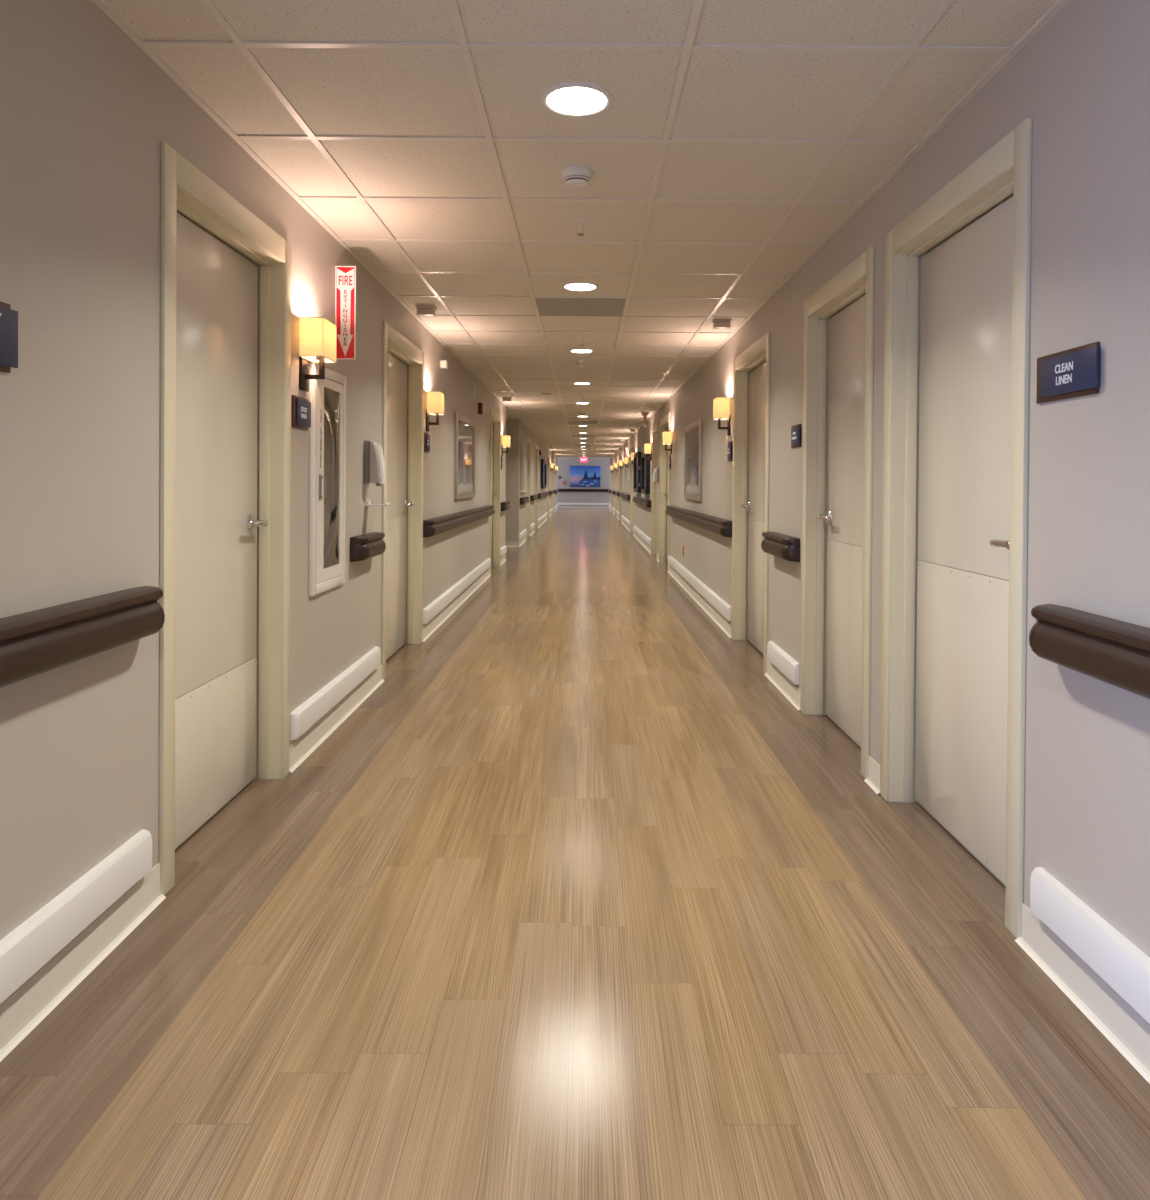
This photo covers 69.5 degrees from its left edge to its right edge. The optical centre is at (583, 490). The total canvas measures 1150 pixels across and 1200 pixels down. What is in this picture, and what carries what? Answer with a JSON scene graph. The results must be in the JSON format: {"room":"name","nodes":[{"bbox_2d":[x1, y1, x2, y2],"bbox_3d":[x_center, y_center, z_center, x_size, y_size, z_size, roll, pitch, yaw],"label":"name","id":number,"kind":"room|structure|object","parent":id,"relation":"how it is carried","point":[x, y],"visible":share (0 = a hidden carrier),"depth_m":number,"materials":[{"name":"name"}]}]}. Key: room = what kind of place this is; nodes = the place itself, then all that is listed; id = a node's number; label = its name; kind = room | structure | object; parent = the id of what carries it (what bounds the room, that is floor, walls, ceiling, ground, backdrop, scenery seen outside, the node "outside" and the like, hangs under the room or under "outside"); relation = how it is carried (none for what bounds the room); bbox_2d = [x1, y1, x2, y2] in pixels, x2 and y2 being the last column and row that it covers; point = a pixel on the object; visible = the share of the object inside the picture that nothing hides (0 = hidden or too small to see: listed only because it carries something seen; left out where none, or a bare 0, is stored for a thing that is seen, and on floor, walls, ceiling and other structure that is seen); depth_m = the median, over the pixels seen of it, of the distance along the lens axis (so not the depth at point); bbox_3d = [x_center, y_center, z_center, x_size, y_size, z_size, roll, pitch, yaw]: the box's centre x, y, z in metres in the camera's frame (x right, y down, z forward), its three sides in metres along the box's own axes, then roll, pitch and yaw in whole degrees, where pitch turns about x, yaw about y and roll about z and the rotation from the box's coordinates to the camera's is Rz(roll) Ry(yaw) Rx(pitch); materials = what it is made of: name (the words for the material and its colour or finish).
{"room":"hospital interior","nodes":[
{"label":"hospital interior","id":0,"kind":"room"},
{"bbox_2d":[0,0,557,939],"bbox_3d":[-1.303,-0.154,17.499,0.160,2.400,41.000,0,1,0],"label":"wall","id":1,"kind":"structure","parent":0,"point":[86,114],"depth_m":2.12,"materials":[{"name":"paint"}]},
{"bbox_2d":[0,301,17,372],"bbox_3d":[-1.213,-0.320,1.622,0.017,0.145,0.290,0,1,0],"label":"door sign","id":2,"kind":"object","parent":1,"relation":"attached to","point":[8,317],"visible":1,"depth_m":1.74,"materials":[{"name":"blue plastic"}]},
{"bbox_2d":[0,829,151,1003],"bbox_3d":[-1.216,1.011,1.524,0.031,0.120,1.590,0,1,0],"label":"guard","id":3,"kind":"object","parent":1,"relation":"attached to","point":[25,950],"visible":1,"depth_m":1.94,"materials":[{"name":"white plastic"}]},
{"bbox_2d":[0,586,164,687],"bbox_3d":[-1.181,0.337,1.508,0.090,0.134,1.570,0,1,0],"label":"handrail","id":4,"kind":"object","parent":1,"relation":"attached to","point":[32,643],"visible":1,"depth_m":1.87,"materials":[{"name":"brown plastic"}]},
{"bbox_2d":[0,863,165,1061],"bbox_3d":[-1.221,1.152,-0.295,0.023,0.100,5.390,0,1,0],"label":"baseboard","id":5,"kind":"structure","parent":1,"relation":"attached to","point":[23,1010],"depth_m":1.99,"materials":[{"name":"plastic"}]},
{"bbox_2d":[159,142,290,894],"bbox_3d":[-1.298,0.084,2.906,0.174,2.180,1.030,0,1,0],"label":"door","id":6,"kind":"structure","parent":1,"relation":"in","point":[224,659],"depth_m":2.98,"materials":[{"name":"beige wood"}]},
{"bbox_2d":[292,395,310,429],"bbox_3d":[-1.213,-0.332,3.562,0.017,0.135,0.200,0,1,0],"label":"door sign","id":7,"kind":"object","parent":1,"relation":"attached to","point":[301,408],"visible":1,"depth_m":3.54,"materials":[{"name":"blue plastic"}]},
{"bbox_2d":[299,317,336,391],"bbox_3d":[-1.161,-0.582,3.595,0.119,0.301,0.192,0,1,0],"label":"wall sconce","id":8,"kind":"object","parent":1,"relation":"attached to","point":[317,335],"visible":1,"depth_m":3.53,"materials":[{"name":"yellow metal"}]},
{"bbox_2d":[309,363,346,595],"bbox_3d":[-1.277,-0.050,3.945,0.194,1.040,0.510,0,1,0],"label":"fire extinguisher cabinet","id":9,"kind":"object","parent":1,"relation":"attached to","point":[328,396],"visible":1,"depth_m":3.99,"materials":[{"name":"white metal"}]},
{"bbox_2d":[324,388,336,567],"bbox_3d":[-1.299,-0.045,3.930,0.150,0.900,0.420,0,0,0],"label":"glass panel","id":10,"kind":"object","parent":9,"relation":"in","point":[330,394],"depth_m":4.14,"materials":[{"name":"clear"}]},
{"bbox_2d":[291,646,380,739],"bbox_3d":[-1.215,0.988,4.194,0.031,0.120,1.430,0,1,0],"label":"guard","id":11,"kind":"object","parent":1,"relation":"attached to","point":[308,713],"visible":1,"depth_m":3.96,"materials":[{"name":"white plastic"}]},
{"bbox_2d":[289,664,383,772],"bbox_3d":[-1.220,1.113,4.230,0.023,0.100,1.600,0,1,0],"label":"baseboard","id":12,"kind":"structure","parent":1,"relation":"attached to","point":[300,749],"depth_m":4.03,"materials":[{"name":"plastic"}]},
{"bbox_2d":[335,266,355,359],"bbox_3d":[-1.168,-0.869,4.070,0.100,0.457,0.028,0,1,0],"label":"fire extinguisher sign","id":13,"kind":"object","parent":1,"relation":"attached to","point":[345,276],"visible":1,"depth_m":4.06,"materials":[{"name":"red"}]},
{"bbox_2d":[350,532,385,561],"bbox_3d":[-1.181,0.310,4.573,0.090,0.134,0.460,0,1,0],"label":"handrail","id":14,"kind":"object","parent":1,"relation":"attached to","point":[368,545],"visible":1,"depth_m":4.39,"materials":[{"name":"brown plastic"}]},
{"bbox_2d":[364,440,389,505],"bbox_3d":[-1.161,-0.095,4.659,0.125,0.368,0.116,0,1,0],"label":"dispenser","id":15,"kind":"object","parent":1,"relation":"attached to","point":[374,464],"visible":1,"depth_m":4.61,"materials":[{"name":"grey plastic"}]},
{"bbox_2d":[365,483,389,505],"bbox_3d":[-1.162,0.023,4.660,0.125,0.132,0.080,0,0,0],"label":"drip tray","id":16,"kind":"object","parent":15,"relation":"on","point":[367,503],"depth_m":4.64,"materials":[{"name":"clear plastic"}]},
{"bbox_2d":[381,321,423,679],"bbox_3d":[-1.297,0.060,5.631,0.174,2.180,1.220,0,1,0],"label":"door","id":17,"kind":"structure","parent":1,"relation":"in","point":[403,362],"depth_m":5.95,"materials":[{"name":"beige wood"}]},
{"bbox_2d":[424,433,429,452],"bbox_3d":[-1.213,-0.366,6.417,0.017,0.150,0.170,0,1,0],"label":"door sign","id":18,"kind":"object","parent":1,"relation":"attached to","point":[426,435],"visible":1,"depth_m":6.38,"materials":[{"name":"blue"}]},
{"bbox_2d":[426,391,443,431],"bbox_3d":[-1.160,-0.607,6.435,0.119,0.301,0.192,0,1,0],"label":"wall sconce","id":19,"kind":"object","parent":1,"relation":"attached to","point":[435,399],"visible":1,"depth_m":6.34,"materials":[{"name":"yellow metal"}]},
{"bbox_2d":[440,360,447,368],"bbox_3d":[-1.189,-1.067,7.039,0.055,0.064,0.074,0,1,0],"label":"light","id":20,"kind":"object","parent":1,"relation":"attached to","point":[443,363],"visible":1,"depth_m":7.01,"materials":[{"name":"white plastic"}]},
{"bbox_2d":[422,567,490,641],"bbox_3d":[-1.220,1.075,8.530,0.023,0.100,4.560,0,1,0],"label":"baseboard","id":21,"kind":"structure","parent":1,"relation":"attached to","point":[434,623],"depth_m":7.73,"materials":[{"name":"plastic"}]},
{"bbox_2d":[423,558,490,623],"bbox_3d":[-1.215,0.950,8.524,0.031,0.120,4.370,0,1,0],"label":"guard","id":22,"kind":"object","parent":1,"relation":"attached to","point":[430,611],"visible":1,"depth_m":7.59,"materials":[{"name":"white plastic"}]},
{"bbox_2d":[423,505,494,536],"bbox_3d":[-1.181,0.276,8.448,0.090,0.134,4.310,0,1,0],"label":"handrail","id":23,"kind":"object","parent":1,"relation":"attached to","point":[437,525],"visible":0.98,"depth_m":7.31,"materials":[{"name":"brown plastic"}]},
{"bbox_2d":[454,412,475,498],"bbox_3d":[-1.207,-0.329,8.447,0.030,0.820,1.300,0,1,0],"label":"framed picture","id":24,"kind":"object","parent":1,"relation":"attached to","point":[464,428],"visible":1,"depth_m":8.31,"materials":[{"name":"beige"}]},
{"bbox_2d":[458,420,473,492],"bbox_3d":[-1.214,-0.329,8.447,0.016,0.700,1.180,0,0,0],"label":"print","id":25,"kind":"object","parent":24,"relation":"attached to","point":[465,427],"depth_m":8.44},
{"bbox_2d":[478,403,483,414],"bbox_3d":[-1.186,-0.944,9.592,0.062,0.130,0.110,0,1,0],"label":"fire alarm","id":26,"kind":"object","parent":1,"relation":"attached to","point":[480,405],"visible":1,"depth_m":9.54,"materials":[{"name":"red plastic"}]},
{"bbox_2d":[490,408,500,573],"bbox_3d":[-1.297,0.009,11.411,0.174,2.180,1.220,0,1,0],"label":"door frame","id":27,"kind":"structure","parent":1,"relation":"in","point":[495,421],"depth_m":11.94,"materials":[{"name":"beige wood"}]},
{"bbox_2d":[500,545,506,556],"bbox_3d":[-1.215,0.916,12.483,0.031,0.120,0.750,0,1,0],"label":"guard","id":28,"kind":"object","parent":1,"relation":"attached to","point":[503,550],"visible":0.91,"depth_m":12.35,"materials":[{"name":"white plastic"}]},
{"bbox_2d":[500,501,509,510],"bbox_3d":[-1.181,0.241,12.478,0.090,0.134,0.750,0,1,0],"label":"handrail","id":29,"kind":"object","parent":1,"relation":"attached to","point":[505,505],"visible":1,"depth_m":12.13,"materials":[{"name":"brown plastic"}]},
{"bbox_2d":[501,435,509,455],"bbox_3d":[-1.160,-0.658,12.295,0.119,0.301,0.192,0,1,0],"label":"wall sconce","id":30,"kind":"object","parent":1,"relation":"attached to","point":[505,438],"visible":1,"depth_m":12.20,"materials":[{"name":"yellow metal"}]},
{"bbox_2d":[518,419,519,545],"bbox_3d":[-1.219,-0.136,15.559,0.016,2.400,0.020,0,1,0],"label":"trim","id":31,"kind":"structure","parent":1,"relation":"attached to","point":[519,419],"depth_m":15.55,"materials":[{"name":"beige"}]},
{"bbox_2d":[520,436,526,491],"bbox_3d":[-1.192,-0.504,16.496,0.050,1.080,1.160,0,1,0],"label":"hatch","id":32,"kind":"object","parent":1,"relation":"attached to","point":[523,440],"visible":1,"depth_m":16.47,"materials":[{"name":"beige wood"}]},
{"bbox_2d":[519,497,528,504],"bbox_3d":[-1.180,0.205,16.527,0.090,0.134,1.550,0,1,0],"label":"handrail","id":33,"kind":"object","parent":1,"relation":"attached to","point":[523,500],"visible":1,"depth_m":15.85,"materials":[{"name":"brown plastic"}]},
{"bbox_2d":[526,436,530,536],"bbox_3d":[-1.297,-0.049,18.050,0.174,2.180,1.200,0,1,0],"label":"door","id":34,"kind":"structure","parent":1,"relation":"in","point":[528,441],"depth_m":18.57,"materials":[{"name":"beige wood"}]},
{"bbox_2d":[534,444,537,530],"bbox_3d":[-1.296,-0.075,21.100,0.174,2.180,1.200,0,1,0],"label":"door","id":35,"kind":"structure","parent":1,"relation":"in","point":[536,445],"depth_m":21.63,"materials":[{"name":"beige wood"}]},
{"bbox_2d":[538,492,548,498],"bbox_3d":[-1.180,0.135,24.602,0.090,0.134,5.400,0,1,0],"label":"handrail","id":36,"kind":"object","parent":1,"relation":"attached to","point":[544,494],"visible":0.94,"depth_m":23.20,"materials":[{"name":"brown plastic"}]},
{"bbox_2d":[541,459,546,487],"bbox_3d":[-1.186,-0.479,24.497,0.070,0.830,2.200,0,1,0],"label":"framed picture","id":37,"kind":"object","parent":1,"relation":"attached to","point":[543,462],"visible":1,"depth_m":24.21,"materials":[{"name":"black"}]},
{"bbox_2d":[543,463,545,484],"bbox_3d":[-1.201,-0.479,24.497,0.038,0.630,2.000,0,0,0],"label":"print","id":38,"kind":"object","parent":37,"relation":"attached to","point":[544,464],"depth_m":24.80},
{"bbox_2d":[547,453,548,517],"bbox_3d":[-1.296,-0.137,28.150,0.174,2.180,1.200,0,1,0],"label":"door","id":39,"kind":"structure","parent":1,"relation":"in","point":[547,453],"depth_m":28.07,"materials":[{"name":"beige wood"}]},
{"bbox_2d":[552,458,553,512],"bbox_3d":[-1.296,-0.177,32.800,0.174,2.180,1.200,0,1,0],"label":"door","id":40,"kind":"structure","parent":1,"relation":"in","point":[553,458],"depth_m":33.33,"materials":[{"name":"beige wood"}]},
{"bbox_2d":[505,419,510,541],"bbox_3d":[-2.053,-0.131,14.249,1.340,2.400,2.800,0,1,0],"label":"wall","id":41,"kind":"structure","parent":0,"point":[508,421],"depth_m":15.55,"materials":[{"name":"paint"}]},
{"bbox_2d":[505,541,517,546],"bbox_3d":[-1.931,1.009,15.550,1.400,0.100,0.019,0,1,0],"label":"baseboard","id":42,"kind":"structure","parent":41,"relation":"attached to","point":[508,544],"depth_m":15.55,"materials":[{"name":"plastic"}]},
{"bbox_2d":[0,508,1149,1199],"bbox_3d":[-0.032,1.095,18.660,8.400,0.100,43.500,0,1,0],"label":"floor","id":43,"kind":"structure","parent":0,"point":[576,902],"depth_m":2.03,"materials":[{"name":"brown wood"}]},
{"bbox_2d":[92,0,1069,458],"bbox_3d":[-0.014,-1.401,18.639,8.400,0.108,43.500,0,1,0],"label":"ceiling","id":44,"kind":"structure","parent":0,"point":[735,139],"depth_m":2.85,"materials":[{"name":"tile"}]},
{"bbox_2d":[415,305,436,316],"bbox_3d":[-1.075,-1.219,5.650,0.128,0.060,0.100,0,1,0],"label":"ceiling sensor","id":45,"kind":"object","parent":44,"relation":"attached to","point":[422,310],"visible":1,"depth_m":5.61,"materials":[{"name":"beige plastic"}]},
{"bbox_2d":[541,82,612,116],"bbox_3d":[-0.023,-1.210,2.575,0.224,0.010,0.224,0,1,0],"label":"recessed light","id":46,"kind":"object","parent":44,"relation":"in","point":[574,99],"visible":1,"depth_m":2.56,"materials":[{"name":"white plastic"}]},
{"bbox_2d":[561,165,592,189],"bbox_3d":[-0.028,-1.190,3.175,0.124,0.060,0.124,0,1,0],"label":"smoke detector","id":47,"kind":"object","parent":44,"relation":"attached to","point":[576,177],"visible":1,"depth_m":3.14,"materials":[{"name":"white plastic"}]},
{"bbox_2d":[535,298,625,315],"bbox_3d":[-0.022,-1.240,5.614,0.586,0.003,0.586,0,1,0],"label":"panel","id":48,"kind":"object","parent":44,"relation":"attached to","point":[546,306],"visible":1,"depth_m":5.59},
{"bbox_2d":[562,281,598,290],"bbox_3d":[-0.022,-1.231,5.014,0.224,0.010,0.224,0,1,0],"label":"recessed light","id":49,"kind":"object","parent":44,"relation":"in","point":[578,285],"visible":1,"depth_m":5.00,"materials":[{"name":"white"}]},
{"bbox_2d":[572,219,588,235],"bbox_3d":[-0.016,-1.195,3.785,0.080,0.061,0.080,0,1,0],"label":"sprinkler","id":50,"kind":"object","parent":44,"relation":"attached to","point":[580,222],"visible":1,"depth_m":3.78,"materials":[{"name":"white metal"}]},
{"bbox_2d":[569,348,593,352],"bbox_3d":[-0.022,-1.252,7.454,0.224,0.010,0.224,0,1,0],"label":"recessed light","id":51,"kind":"object","parent":44,"relation":"in","point":[578,350],"visible":1,"depth_m":7.43,"materials":[{"name":"white"}]},
{"bbox_2d":[575,359,587,366],"bbox_3d":[-0.027,-1.233,8.055,0.124,0.060,0.124,0,1,0],"label":"smoke detector","id":52,"kind":"object","parent":44,"relation":"attached to","point":[580,362],"visible":1,"depth_m":8.01,"materials":[{"name":"white plastic"}]},
{"bbox_2d":[567,421,598,423],"bbox_3d":[-0.022,-1.327,16.189,0.600,0.014,0.600,0,1,0],"label":"ceiling vent","id":53,"kind":"object","parent":44,"relation":"in","point":[569,422],"visible":0.98,"depth_m":16.22,"materials":[{"name":"silver metal"}]},
{"bbox_2d":[641,412,648,426],"bbox_3d":[1.024,-1.187,13.940,0.120,0.240,0.120,0,1,0],"label":"detector","id":54,"kind":"object","parent":44,"relation":"hanging from","point":[644,414],"visible":1,"depth_m":13.92,"materials":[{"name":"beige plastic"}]},
{"bbox_2d":[712,319,731,329],"bbox_3d":[1.004,-1.208,6.040,0.128,0.060,0.100,0,1,0],"label":"ceiling sensor","id":55,"kind":"object","parent":44,"relation":"attached to","point":[724,324],"visible":1,"depth_m":6.00,"materials":[{"name":"beige plastic"}]},
{"bbox_2d":[557,458,609,505],"bbox_3d":[-0.022,-0.344,40.349,8.000,2.400,0.100,0,1,0],"label":"wall","id":56,"kind":"structure","parent":0,"point":[563,464],"depth_m":40.30,"materials":[{"name":"paint"}]},
{"bbox_2d":[557,506,608,507],"bbox_3d":[-0.030,0.806,40.299,8.000,0.100,0.019,0,1,0],"label":"baseboard","id":57,"kind":"structure","parent":56,"relation":"attached to","point":[558,506],"depth_m":40.31,"materials":[{"name":"plastic"}]},
{"bbox_2d":[557,503,609,505],"bbox_3d":[-0.029,0.681,40.292,7.600,0.120,0.031,0,1,0],"label":"guard","id":58,"kind":"object","parent":56,"relation":"attached to","point":[587,504],"visible":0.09,"depth_m":40.28,"materials":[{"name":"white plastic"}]},
{"bbox_2d":[559,489,609,491],"bbox_3d":[-0.024,0.006,40.257,7.600,0.134,0.090,0,1,0],"label":"handrail","id":59,"kind":"object","parent":56,"relation":"attached to","point":[560,490],"visible":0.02,"depth_m":40.22,"materials":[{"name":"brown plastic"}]},
{"bbox_2d":[570,466,599,486],"bbox_3d":[0.056,-0.663,40.273,1.480,1.030,0.040,0,1,0],"label":"painting","id":60,"kind":"object","parent":56,"relation":"attached to","point":[580,476],"visible":1,"depth_m":40.26,"materials":[{"name":"blue paint"}]},
{"bbox_2d":[610,0,1149,957],"bbox_3d":[1.257,-0.136,17.499,0.160,2.400,41.000,0,1,0],"label":"wall","id":61,"kind":"structure","parent":0,"point":[1082,81],"depth_m":2.04,"materials":[{"name":"paint"}]},
{"bbox_2d":[611,460,612,511],"bbox_3d":[1.250,-0.175,34.600,0.174,2.180,1.200,0,1,0],"label":"door","id":62,"kind":"structure","parent":61,"relation":"in","point":[612,460],"depth_m":34.05,"materials":[{"name":"beige wood"}]},
{"bbox_2d":[615,456,616,516],"bbox_3d":[1.250,-0.137,30.200,0.174,2.180,1.200,0,1,0],"label":"door","id":63,"kind":"structure","parent":61,"relation":"in","point":[616,456],"depth_m":30.72,"materials":[{"name":"beige wood"}]},
{"bbox_2d":[619,452,621,521],"bbox_3d":[1.250,-0.103,26.350,0.174,2.180,1.300,0,1,0],"label":"door","id":64,"kind":"structure","parent":61,"relation":"in","point":[621,452],"depth_m":26.92,"materials":[{"name":"beige wood"}]},
{"bbox_2d":[619,493,630,499],"bbox_3d":[1.130,0.163,23.202,0.090,0.134,4.600,0,1,0],"label":"handrail","id":65,"kind":"object","parent":61,"relation":"attached to","point":[623,495],"visible":0.91,"depth_m":21.88,"materials":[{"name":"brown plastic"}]},
{"bbox_2d":[630,442,634,534],"bbox_3d":[1.249,-0.048,20.050,0.174,2.180,1.300,0,1,0],"label":"door","id":66,"kind":"structure","parent":61,"relation":"in","point":[633,443],"depth_m":20.63,"materials":[{"name":"beige wood"}]},
{"bbox_2d":[633,452,641,492],"bbox_3d":[1.139,-0.373,17.672,0.080,0.830,1.450,0,1,0],"label":"framed picture","id":67,"kind":"object","parent":61,"relation":"attached to","point":[637,456],"visible":0.87,"depth_m":17.73,"materials":[{"name":"black"}]},
{"bbox_2d":[635,457,637,487],"bbox_3d":[1.157,-0.373,17.672,0.044,0.670,1.290,0,0,0],"label":"print","id":68,"kind":"object","parent":67,"relation":"attached to","point":[636,458],"depth_m":17.92},
{"bbox_2d":[638,466,640,485],"bbox_3d":[1.138,-0.278,16.448,0.080,0.400,0.600,0,1,0],"label":"framed picture","id":69,"kind":"object","parent":61,"relation":"attached to","point":[639,467],"visible":0.52,"depth_m":16.69,"materials":[{"name":"black"}]},
{"bbox_2d":[633,531,650,553],"bbox_3d":[1.157,1.019,16.834,0.023,0.100,5.150,0,1,0],"label":"baseboard","id":70,"kind":"structure","parent":61,"relation":"attached to","point":[635,535],"depth_m":16.48,"materials":[{"name":"plastic"}]},
{"bbox_2d":[633,525,650,545],"bbox_3d":[1.154,0.894,16.808,0.031,0.120,4.800,0,1,0],"label":"guard","id":71,"kind":"object","parent":61,"relation":"attached to","point":[640,533],"visible":0.9,"depth_m":16.14,"materials":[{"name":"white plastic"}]},
{"bbox_2d":[633,496,651,507],"bbox_3d":[1.129,0.222,16.503,0.090,0.134,4.200,0,1,0],"label":"handrail","id":72,"kind":"object","parent":61,"relation":"attached to","point":[645,502],"visible":0.98,"depth_m":15.43,"materials":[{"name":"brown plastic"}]},
{"bbox_2d":[641,453,649,493],"bbox_3d":[1.138,-0.318,15.348,0.080,0.760,1.200,0,1,0],"label":"framed picture","id":73,"kind":"object","parent":61,"relation":"attached to","point":[645,462],"visible":0.79,"depth_m":14.81,"materials":[{"name":"black"}]},
{"bbox_2d":[643,457,645,488],"bbox_3d":[1.156,-0.318,15.348,0.044,0.600,1.040,0,0,0],"label":"print","id":74,"kind":"object","parent":73,"relation":"attached to","point":[644,458],"depth_m":15.54},
{"bbox_2d":[644,444,651,460],"bbox_3d":[1.121,-0.661,14.495,0.119,0.301,0.192,0,1,0],"label":"wall sconce","id":75,"kind":"object","parent":61,"relation":"attached to","point":[647,447],"visible":1,"depth_m":14.40,"materials":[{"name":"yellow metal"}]},
{"bbox_2d":[651,422,658,558],"bbox_3d":[1.249,0.007,13.700,0.174,2.180,1.100,0,1,0],"label":"door","id":76,"kind":"structure","parent":61,"relation":"in","point":[655,429],"depth_m":14.17,"materials":[{"name":"beige wood"}]},
{"bbox_2d":[651,467,659,490],"bbox_3d":[1.115,-0.171,12.949,0.125,0.368,0.116,0,1,0],"label":"dispenser","id":77,"kind":"object","parent":61,"relation":"attached to","point":[656,475],"visible":1,"depth_m":12.89,"materials":[{"name":"grey plastic"}]},
{"bbox_2d":[659,413,669,570],"bbox_3d":[1.249,0.021,12.076,0.174,2.180,1.350,0,1,0],"label":"door frame","id":78,"kind":"structure","parent":61,"relation":"in","point":[664,422],"depth_m":12.67,"materials":[{"name":"beige wood"}]},
{"bbox_2d":[662,431,671,453],"bbox_3d":[1.121,-0.632,11.115,0.119,0.301,0.192,0,1,0],"label":"wall sconce","id":79,"kind":"object","parent":61,"relation":"attached to","point":[667,435],"visible":1,"depth_m":11.02,"materials":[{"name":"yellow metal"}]},
{"bbox_2d":[684,419,702,500],"bbox_3d":[1.163,-0.304,8.873,0.030,0.815,1.250,0,1,0],"label":"framed picture","id":80,"kind":"object","parent":61,"relation":"attached to","point":[693,436],"visible":1,"depth_m":8.79,"materials":[{"name":"beige"}]},
{"bbox_2d":[686,427,698,494],"bbox_3d":[1.170,-0.304,8.873,0.016,0.695,1.130,0,0,0],"label":"print","id":81,"kind":"object","parent":80,"relation":"attached to","point":[692,433],"depth_m":8.87},
{"bbox_2d":[665,505,731,536],"bbox_3d":[1.129,0.289,8.833,0.090,0.134,4.540,0,1,0],"label":"handrail","id":82,"kind":"object","parent":61,"relation":"attached to","point":[723,527],"visible":0.99,"depth_m":7.63,"materials":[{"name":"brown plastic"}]},
{"bbox_2d":[667,565,730,637],"bbox_3d":[1.157,1.088,8.955,0.023,0.100,4.910,0,1,0],"label":"baseboard","id":83,"kind":"structure","parent":61,"relation":"attached to","point":[721,621],"depth_m":8.02,"materials":[{"name":"plastic"}]},
{"bbox_2d":[668,555,730,620],"bbox_3d":[1.154,0.963,8.924,0.031,0.120,4.670,0,1,0],"label":"guard","id":84,"kind":"object","parent":61,"relation":"attached to","point":[718,603],"visible":0.97,"depth_m":7.90,"materials":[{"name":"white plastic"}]},
{"bbox_2d":[713,397,730,435],"bbox_3d":[1.121,-0.593,6.715,0.119,0.301,0.192,0,1,0],"label":"wall sconce","id":85,"kind":"object","parent":61,"relation":"attached to","point":[721,405],"visible":1,"depth_m":6.62,"materials":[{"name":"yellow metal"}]},
{"bbox_2d":[728,441,731,461],"bbox_3d":[1.170,-0.312,6.657,0.017,0.160,0.170,0,1,0],"label":"door sign","id":86,"kind":"object","parent":61,"relation":"attached to","point":[730,442],"visible":1,"depth_m":6.62,"materials":[{"name":"blue"}]},
{"bbox_2d":[731,331,770,672],"bbox_3d":[1.248,0.075,5.876,0.174,2.180,1.230,0,1,0],"label":"door","id":87,"kind":"structure","parent":61,"relation":"in","point":[751,375],"depth_m":6.22,"materials":[{"name":"beige wood"}]},
{"bbox_2d":[761,532,799,561],"bbox_3d":[1.129,0.324,4.813,0.090,0.134,0.620,0,1,0],"label":"handrail","id":88,"kind":"object","parent":61,"relation":"attached to","point":[786,547],"visible":1,"depth_m":4.59,"materials":[{"name":"brown plastic"}]},
{"bbox_2d":[764,659,799,710],"bbox_3d":[1.157,1.124,4.848,0.023,0.100,0.844,0,1,0],"label":"baseboard","id":89,"kind":"structure","parent":61,"relation":"attached to","point":[783,684],"depth_m":4.81,"materials":[{"name":"plastic"}]},
{"bbox_2d":[767,641,798,684],"bbox_3d":[1.154,0.999,4.839,0.031,0.120,0.660,0,1,0],"label":"guard","id":90,"kind":"object","parent":61,"relation":"attached to","point":[784,662],"visible":1,"depth_m":4.73,"materials":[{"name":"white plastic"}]},
{"bbox_2d":[791,424,800,447],"bbox_3d":[1.170,-0.299,4.582,0.017,0.125,0.200,0,1,0],"label":"door sign","id":91,"kind":"object","parent":61,"relation":"attached to","point":[796,429],"visible":1,"depth_m":4.55,"materials":[{"name":"blue"}]},
{"bbox_2d":[800,246,874,778],"bbox_3d":[1.248,0.093,3.899,0.174,2.180,1.036,0,1,0],"label":"door","id":92,"kind":"structure","parent":61,"relation":"in","point":[838,317],"depth_m":4.08,"materials":[{"name":"beige wood"}]},
{"bbox_2d":[864,756,879,794],"bbox_3d":[1.157,1.137,3.312,0.023,0.100,0.155,0,1,0],"label":"baseboard","id":93,"kind":"structure","parent":61,"relation":"attached to","point":[873,780],"depth_m":3.32,"materials":[{"name":"plastic"}]},
{"bbox_2d":[880,118,1031,937],"bbox_3d":[1.248,0.103,2.710,0.174,2.180,1.031,0,1,0],"label":"door","id":94,"kind":"structure","parent":61,"relation":"in","point":[957,340],"depth_m":2.76,"materials":[{"name":"beige wood"}]},
{"bbox_2d":[1036,342,1099,403],"bbox_3d":[1.169,-0.281,2.013,0.017,0.118,0.262,0,1,0],"label":"door sign","id":95,"kind":"object","parent":61,"relation":"attached to","point":[1074,372],"visible":1,"depth_m":1.99,"materials":[{"name":"blue plastic"}]},
{"bbox_2d":[1015,903,1149,1083],"bbox_3d":[1.156,1.170,-0.393,0.023,0.100,5.194,0,1,0],"label":"baseboard","id":96,"kind":"structure","parent":61,"relation":"attached to","point":[1128,1032],"depth_m":1.90,"materials":[{"name":"plastic"}]},
{"bbox_2d":[1029,604,1149,698],"bbox_3d":[1.128,0.369,-0.367,0.090,0.134,4.860,0,1,0],"label":"handrail","id":97,"kind":"object","parent":61,"relation":"attached to","point":[1114,652],"visible":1,"depth_m":1.78,"materials":[{"name":"brown plastic"}]},
{"bbox_2d":[1030,867,1149,1023],"bbox_3d":[1.153,1.044,-0.331,0.031,0.120,4.920,0,1,0],"label":"guard","id":98,"kind":"object","parent":61,"relation":"attached to","point":[1122,965],"visible":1,"depth_m":1.86,"materials":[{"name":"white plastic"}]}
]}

